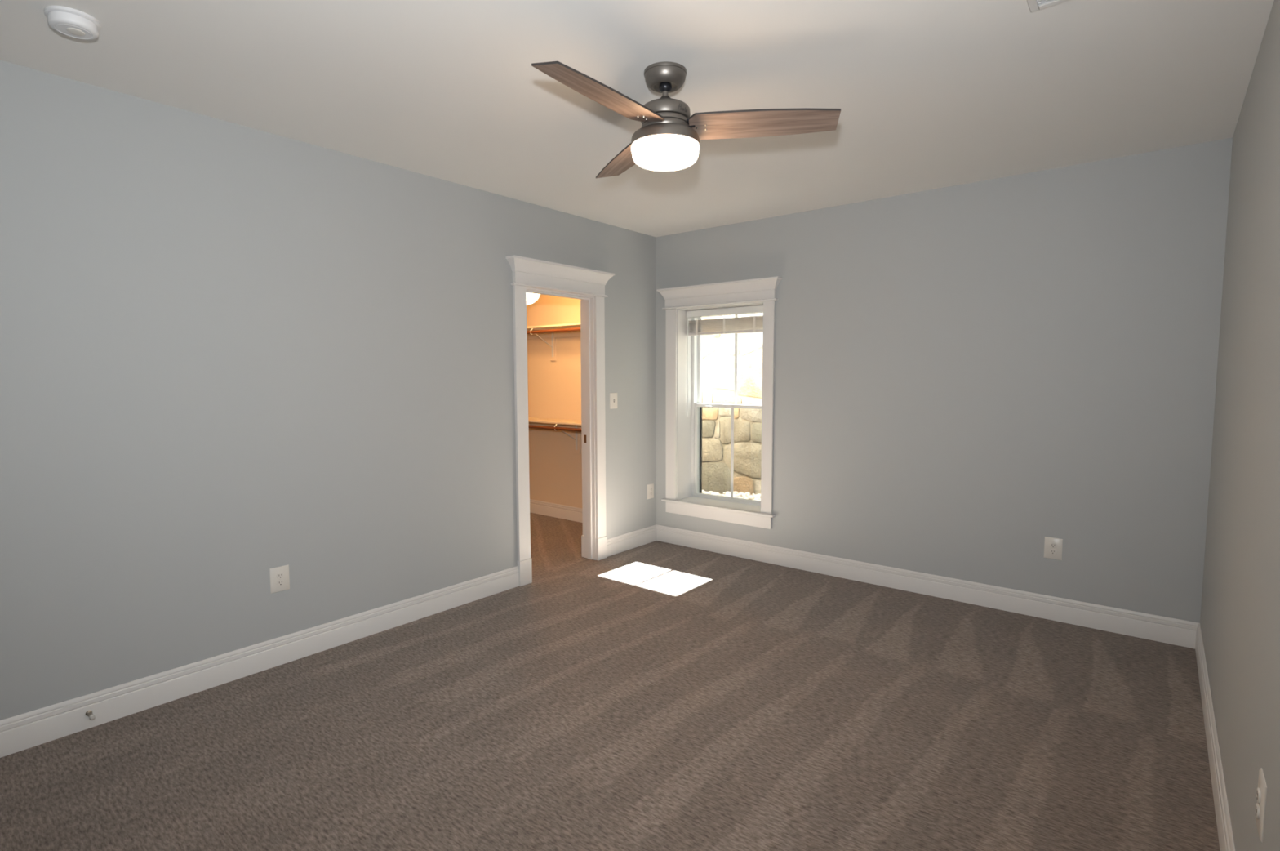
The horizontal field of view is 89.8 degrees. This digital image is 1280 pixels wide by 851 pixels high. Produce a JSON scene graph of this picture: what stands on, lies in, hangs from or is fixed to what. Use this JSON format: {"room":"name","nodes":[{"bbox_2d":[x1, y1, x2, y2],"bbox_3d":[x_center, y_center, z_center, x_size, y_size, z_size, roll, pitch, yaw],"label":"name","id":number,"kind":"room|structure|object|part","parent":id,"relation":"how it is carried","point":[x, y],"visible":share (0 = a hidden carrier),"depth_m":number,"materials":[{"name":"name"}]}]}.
{"room":"empty bedroom","nodes":[
{"label":"empty bedroom","id":0,"kind":"room"},
{"bbox_2d":[0,60,656,719],"bbox_3d":[-1.385,-0.164,4.031,0.125,2.740,5.385,3,6,39],"label":"wall","id":1,"kind":"structure","parent":0,"point":[231,353],"depth_m":3.18,"materials":[{"name":"grey paint"}]},
{"bbox_2d":[269,564,289,593],"bbox_3d":[-1.889,0.806,3.371,0.010,0.132,0.094,3,6,39],"label":"wall outlet","id":2,"kind":"object","parent":1,"relation":"attached to","point":[279,575],"visible":1,"depth_m":3.37,"materials":[{"name":"white plastic"}]},
{"bbox_2d":[276,572,284,577],"bbox_3d":[-1.888,0.787,3.368,0.006,0.027,0.034,3,6,39],"label":"receptacle","id":3,"kind":"object","parent":2,"relation":"attached to","point":[279,575],"depth_m":3.37,"materials":[{"name":"grey plastic"}]},
{"bbox_2d":[276,579,284,585],"bbox_3d":[-1.888,0.826,3.371,0.006,0.027,0.034,3,6,39],"label":"receptacle","id":4,"kind":"object","parent":2,"relation":"attached to","point":[279,582],"depth_m":3.37,"materials":[{"name":"grey plastic"}]},
{"bbox_2d":[0,524,656,757],"bbox_3d":[-1.433,1.143,3.959,0.014,0.146,5.050,3,6,39],"label":"baseboard","id":5,"kind":"structure","parent":1,"relation":"attached to","point":[22,731],"depth_m":3.23,"materials":[{"name":"white paint"}]},
{"bbox_2d":[85,710,95,719],"bbox_3d":[-2.357,1.244,2.756,0.071,0.024,0.023,3,6,39],"label":"door stop","id":6,"kind":"object","parent":5,"relation":"attached to","point":[89,713],"visible":1,"depth_m":2.75,"materials":[{"name":"silver metal"}]},
{"bbox_2d":[505,254,614,586],"bbox_3d":[-0.623,-0.034,4.942,0.247,2.334,1.042,3,6,39],"label":"door frame","id":7,"kind":"structure","parent":1,"relation":"in","point":[530,275],"depth_m":5.05,"materials":[{"name":"white paint"}]},
{"bbox_3d":[-0.845,-0.004,4.593,0.024,1.962,0.106,3,6,39],"label":"casing","id":8,"kind":"part","parent":7,"relation":"part of","materials":[{"name":"white paint"}]},
{"bbox_3d":[-0.564,-1.147,4.804,0.088,0.094,1.042,3,6,39],"label":"crown moulding","id":9,"kind":"part","parent":7,"relation":"part of","materials":[{"name":"white paint"}]},
{"bbox_3d":[-0.443,-0.063,5.328,0.022,1.962,0.102,3,6,39],"label":"closet casing","id":10,"kind":"part","parent":7,"relation":"part of","materials":[{"name":"white paint"}]},
{"bbox_3d":[-0.325,-0.056,5.233,0.024,1.962,0.102,3,6,39],"label":"casing","id":11,"kind":"part","parent":7,"relation":"part of","materials":[{"name":"white paint"}]},
{"bbox_2d":[609,392,617,408],"bbox_3d":[-0.214,-0.207,5.364,0.019,0.132,0.094,3,6,39],"label":"light switch","id":12,"kind":"object","parent":1,"relation":"attached to","point":[613,396],"visible":1,"depth_m":5.36,"materials":[{"name":"white plastic"}]},
{"bbox_2d":[647,483,653,498],"bbox_3d":[0.098,0.597,5.817,0.010,0.132,0.094,3,6,39],"label":"wall outlet","id":13,"kind":"object","parent":1,"relation":"attached to","point":[650,486],"visible":1,"depth_m":5.81,"materials":[{"name":"white plastic"}]},
{"bbox_2d":[526,293,582,507],"bbox_3d":[-0.814,-0.382,6.793,2.475,2.740,0.120,3,6,39],"label":"wall","id":14,"kind":"structure","parent":0,"point":[554,387],"depth_m":6.80,"materials":[{"name":"beige paint"}]},
{"bbox_2d":[529,328,556,360],"bbox_3d":[-1.008,-0.832,6.627,0.076,0.324,0.325,3,6,39],"label":"shelf bracket","id":15,"kind":"object","parent":14,"relation":"attached to","point":[553,340],"visible":0.92,"depth_m":6.73,"materials":[{"name":"white metal"}]},
{"bbox_3d":[-0.918,-0.861,6.737,0.026,0.283,0.005,3,6,39],"label":"wall leg","id":16,"kind":"part","parent":15,"relation":"part of","materials":[{"name":"white plastic"}]},
{"bbox_2d":[527,327,580,333],"bbox_3d":[-1.006,-0.939,6.434,2.371,0.033,0.033,3,6,39],"label":"closet rod","id":17,"kind":"object","parent":15,"relation":"attached to","point":[572,329],"visible":0.32,"depth_m":6.28,"materials":[{"name":"brown wood"}]},
{"bbox_2d":[527,322,580,339],"bbox_3d":[-0.909,-0.957,6.553,2.371,0.105,0.300,3,6,39],"label":"closet shelf","id":18,"kind":"object","parent":14,"relation":"attached to","point":[576,333],"visible":0.07,"depth_m":6.57,"materials":[{"name":"beige paint"}]},
{"bbox_2d":[528,417,581,428],"bbox_3d":[-0.906,-0.003,6.628,2.371,0.105,0.300,3,6,39],"label":"closet shelf","id":19,"kind":"object","parent":14,"relation":"attached to","point":[531,420],"visible":0.09,"depth_m":6.62,"materials":[{"name":"beige paint"}]},
{"bbox_2d":[529,498,582,522],"bbox_3d":[-0.815,0.917,6.813,2.371,0.146,0.014,3,6,39],"label":"baseboard","id":20,"kind":"structure","parent":14,"relation":"attached to","point":[553,509],"depth_m":6.87,"materials":[{"name":"white paint"}]},
{"bbox_2d":[554,423,580,453],"bbox_3d":[-0.744,0.138,6.491,0.076,0.324,0.325,3,6,39],"label":"shelf bracket","id":21,"kind":"object","parent":14,"relation":"attached to","point":[576,437],"visible":0.72,"depth_m":6.60,"materials":[{"name":"beige paint"}]},
{"bbox_2d":[528,424,581,431],"bbox_3d":[-1.004,0.019,6.509,2.371,0.033,0.033,3,6,39],"label":"closet rod","id":22,"kind":"object","parent":21,"relation":"attached to","point":[566,428],"visible":0.32,"depth_m":6.36,"materials":[{"name":"brown wood"}]},
{"bbox_3d":[-0.654,0.109,6.601,0.026,0.283,0.005,3,6,39],"label":"wall leg","id":23,"kind":"part","parent":21,"relation":"part of","materials":[{"name":"white metal"}]},
{"bbox_2d":[0,511,1219,850],"bbox_3d":[-0.910,1.272,3.606,6.281,0.060,5.146,3,6,39],"label":"floor","id":24,"kind":"structure","parent":0,"point":[655,695],"depth_m":2.71,"materials":[{"name":"carpet"}]},
{"bbox_2d":[0,0,1274,236],"bbox_3d":[0.089,-1.494,2.648,4.026,0.120,5.505,3,6,39],"label":"ceiling","id":25,"kind":"structure","parent":0,"point":[929,95],"depth_m":2.67,"materials":[{"name":"white paint"}]},
{"bbox_2d":[44,5,100,39],"bbox_3d":[-1.936,-1.367,2.194,0.145,0.050,0.145,3,6,39],"label":"smoke detector","id":26,"kind":"object","parent":25,"relation":"attached to","point":[68,21],"visible":1,"depth_m":2.16,"materials":[{"name":"white plastic"}]},
{"bbox_2d":[531,61,840,177],"bbox_3d":[0.009,-1.241,2.515,1.246,0.364,1.101,3,6,39],"label":"ceiling fan","id":27,"kind":"object","parent":25,"relation":"hanging from","point":[668,139],"visible":1,"depth_m":2.53,"materials":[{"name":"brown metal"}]},
{"bbox_3d":[-0.132,-1.185,2.302,0.169,0.046,0.588,3,6,37],"label":"blade","id":28,"kind":"part","parent":27,"relation":"part of","materials":[{"name":"brown wood"}]},
{"bbox_3d":[-0.051,-1.238,2.974,0.169,0.046,0.588,-2,5,-23],"label":"blade","id":29,"kind":"part","parent":27,"relation":"part of","materials":[{"name":"brown wood"}]},
{"bbox_3d":[0.103,-1.102,2.623,0.279,0.070,0.279,3,6,39],"label":"lamp shade","id":30,"kind":"part","parent":27,"relation":"part of","materials":[{"name":"white glass"}]},
{"bbox_3d":[0.492,-1.208,2.568,0.588,0.046,0.169,0,5,7],"label":"blade","id":31,"kind":"part","parent":27,"relation":"part of","materials":[{"name":"brown wood"}]},
{"bbox_2d":[1026,0,1070,12],"bbox_3d":[1.343,-1.380,1.952,0.310,0.012,0.310,3,6,39],"label":"ceiling vent","id":32,"kind":"object","parent":25,"relation":"in","point":[1033,5],"visible":1,"depth_m":2.12,"materials":[{"name":"white metal"}]},
{"bbox_2d":[656,137,1232,622],"bbox_3d":[1.722,-0.230,4.761,3.781,2.740,0.335,3,6,39],"label":"wall","id":33,"kind":"structure","parent":0,"point":[967,376],"depth_m":4.08,"materials":[{"name":"grey paint"}]},
{"bbox_2d":[656,275,782,528],"bbox_3d":[0.732,-0.191,5.515,1.168,1.986,0.408,3,6,39],"label":"window","id":34,"kind":"structure","parent":33,"relation":"in","point":[683,432],"depth_m":5.63,"materials":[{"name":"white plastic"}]},
{"bbox_3d":[0.279,-0.179,5.708,0.111,1.690,0.020,3,6,39],"label":"casing","id":35,"kind":"part","parent":34,"relation":"part of","materials":[{"name":"white paint"}]},
{"bbox_3d":[0.860,0.242,5.694,0.791,0.847,0.016,3,6,39],"label":"screen frame","id":36,"kind":"part","parent":34,"relation":"part of","materials":[{"name":"black"}]},
{"bbox_3d":[0.625,-1.127,5.313,1.168,0.088,0.078,3,6,39],"label":"crown moulding","id":37,"kind":"part","parent":34,"relation":"part of","materials":[{"name":"white paint"}]},
{"bbox_2d":[686,304,763,416],"bbox_3d":[0.748,-0.531,5.498,0.828,0.938,0.066,3,6,39],"label":"window blind","id":38,"kind":"object","parent":34,"relation":"attached to","point":[710,327],"visible":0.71,"depth_m":5.48,"materials":[{"name":"white plastic"}]},
{"bbox_3d":[0.751,-0.795,5.481,0.824,0.023,0.052,3,6,39],"label":"rail","id":39,"kind":"part","parent":38,"relation":"part of","materials":[{"name":"grey plastic"}]},
{"bbox_3d":[0.804,0.236,5.625,0.781,0.841,0.048,3,6,39],"label":"sash","id":40,"kind":"part","parent":34,"relation":"part of","materials":[{"name":"white plastic"}]},
{"bbox_3d":[0.838,-0.575,5.606,0.781,0.844,0.032,3,6,39],"label":"sash","id":41,"kind":"part","parent":34,"relation":"part of","materials":[{"name":"white plastic"}]},
{"bbox_3d":[1.018,-0.134,5.112,0.096,1.690,0.020,3,6,39],"label":"casing","id":42,"kind":"part","parent":34,"relation":"part of","materials":[{"name":"white paint"}]},
{"bbox_2d":[656,524,1199,648],"bbox_3d":[1.616,1.074,4.728,3.781,0.146,0.014,3,6,39],"label":"baseboard","id":43,"kind":"structure","parent":33,"relation":"attached to","point":[1175,631],"depth_m":4.29,"materials":[{"name":"white paint"}]},
{"bbox_2d":[1044,536,1062,559],"bbox_3d":[2.543,0.757,3.951,0.094,0.132,0.010,3,6,39],"label":"wall outlet","id":44,"kind":"object","parent":33,"relation":"attached to","point":[1053,547],"visible":1,"depth_m":3.95,"materials":[{"name":"white plastic"}]},
{"bbox_2d":[1049,542,1056,547],"bbox_3d":[2.542,0.738,3.948,0.034,0.027,0.006,3,6,39],"label":"receptacle","id":45,"kind":"object","parent":44,"relation":"attached to","point":[1051,544],"depth_m":3.95,"materials":[{"name":"grey plastic"}]},
{"bbox_2d":[1049,549,1056,554],"bbox_3d":[2.542,0.777,3.951,0.034,0.027,0.006,3,6,39],"label":"receptacle","id":46,"kind":"object","parent":44,"relation":"attached to","point":[1051,551],"depth_m":3.95,"materials":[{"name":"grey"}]},
{"bbox_2d":[1200,0,1279,850],"bbox_3d":[1.649,0.019,1.581,0.120,2.740,5.385,3,6,39],"label":"wall","id":47,"kind":"structure","parent":0,"point":[1240,618],"depth_m":2.06,"materials":[{"name":"grey paint"}]},
{"bbox_2d":[1195,622,1235,850],"bbox_3d":[1.495,1.320,1.595,0.014,0.146,5.050,3,6,39],"label":"baseboard","id":48,"kind":"structure","parent":47,"relation":"attached to","point":[1226,842],"depth_m":2.38,"materials":[{"name":"white paint"}]},
{"bbox_2d":[1255,767,1266,842],"bbox_3d":[1.446,0.883,1.498,0.010,0.132,0.094,3,6,39],"label":"wall outlet","id":49,"kind":"object","parent":47,"relation":"attached to","point":[1261,793],"visible":1,"depth_m":1.48,"materials":[{"name":"white plastic"}]},
{"bbox_2d":[1255,803,1259,818],"bbox_3d":[1.445,0.902,1.501,0.006,0.027,0.034,3,6,39],"label":"receptacle","id":50,"kind":"object","parent":49,"relation":"attached to","point":[1257,806],"depth_m":1.49,"materials":[{"name":"grey plastic"}]},
{"bbox_2d":[1256,786,1261,803],"bbox_3d":[1.444,0.863,1.498,0.006,0.027,0.034,3,6,39],"label":"receptacle","id":51,"kind":"object","parent":49,"relation":"attached to","point":[1259,789],"depth_m":1.49,"materials":[{"name":"grey plastic"}]},
{"bbox_3d":[-1.696,-1.405,5.545,2.375,0.100,2.796,3,6,39],"label":"ceiling","id":52,"kind":"structure","parent":0,"visible":0},
{"bbox_2d":[526,292,539,304],"bbox_3d":[-1.025,-1.230,5.763,0.260,0.287,0.260,3,6,39],"label":"lamp","id":53,"kind":"object","parent":52,"relation":"hanging from","point":[531,298],"visible":0.27,"depth_m":5.70,"materials":[{"name":"white glass"}]},
{"label":"outside","id":54,"kind":"structure","parent":0,"visible":0},
{"bbox_3d":[0.861,0.913,6.475,5.240,0.298,1.095,3,6,39],"label":"ground","id":55,"kind":"structure","parent":54,"visible":0},
{"bbox_2d":[702,489,760,500],"bbox_3d":[0.779,0.828,6.515,2.463,0.201,1.074,3,6,39],"label":"gravel","id":56,"kind":"object","parent":55,"relation":"on","point":[735,494],"visible":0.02,"depth_m":6.84,"materials":[{"name":"beige"}]},
{"bbox_2d":[702,312,763,494],"bbox_3d":[1.352,-0.551,6.974,5.240,2.835,0.561,3,6,39],"label":"wall","id":57,"kind":"structure","parent":55,"relation":"on","point":[717,350],"depth_m":6.95,"materials":[{"name":"stone"}]}
]}

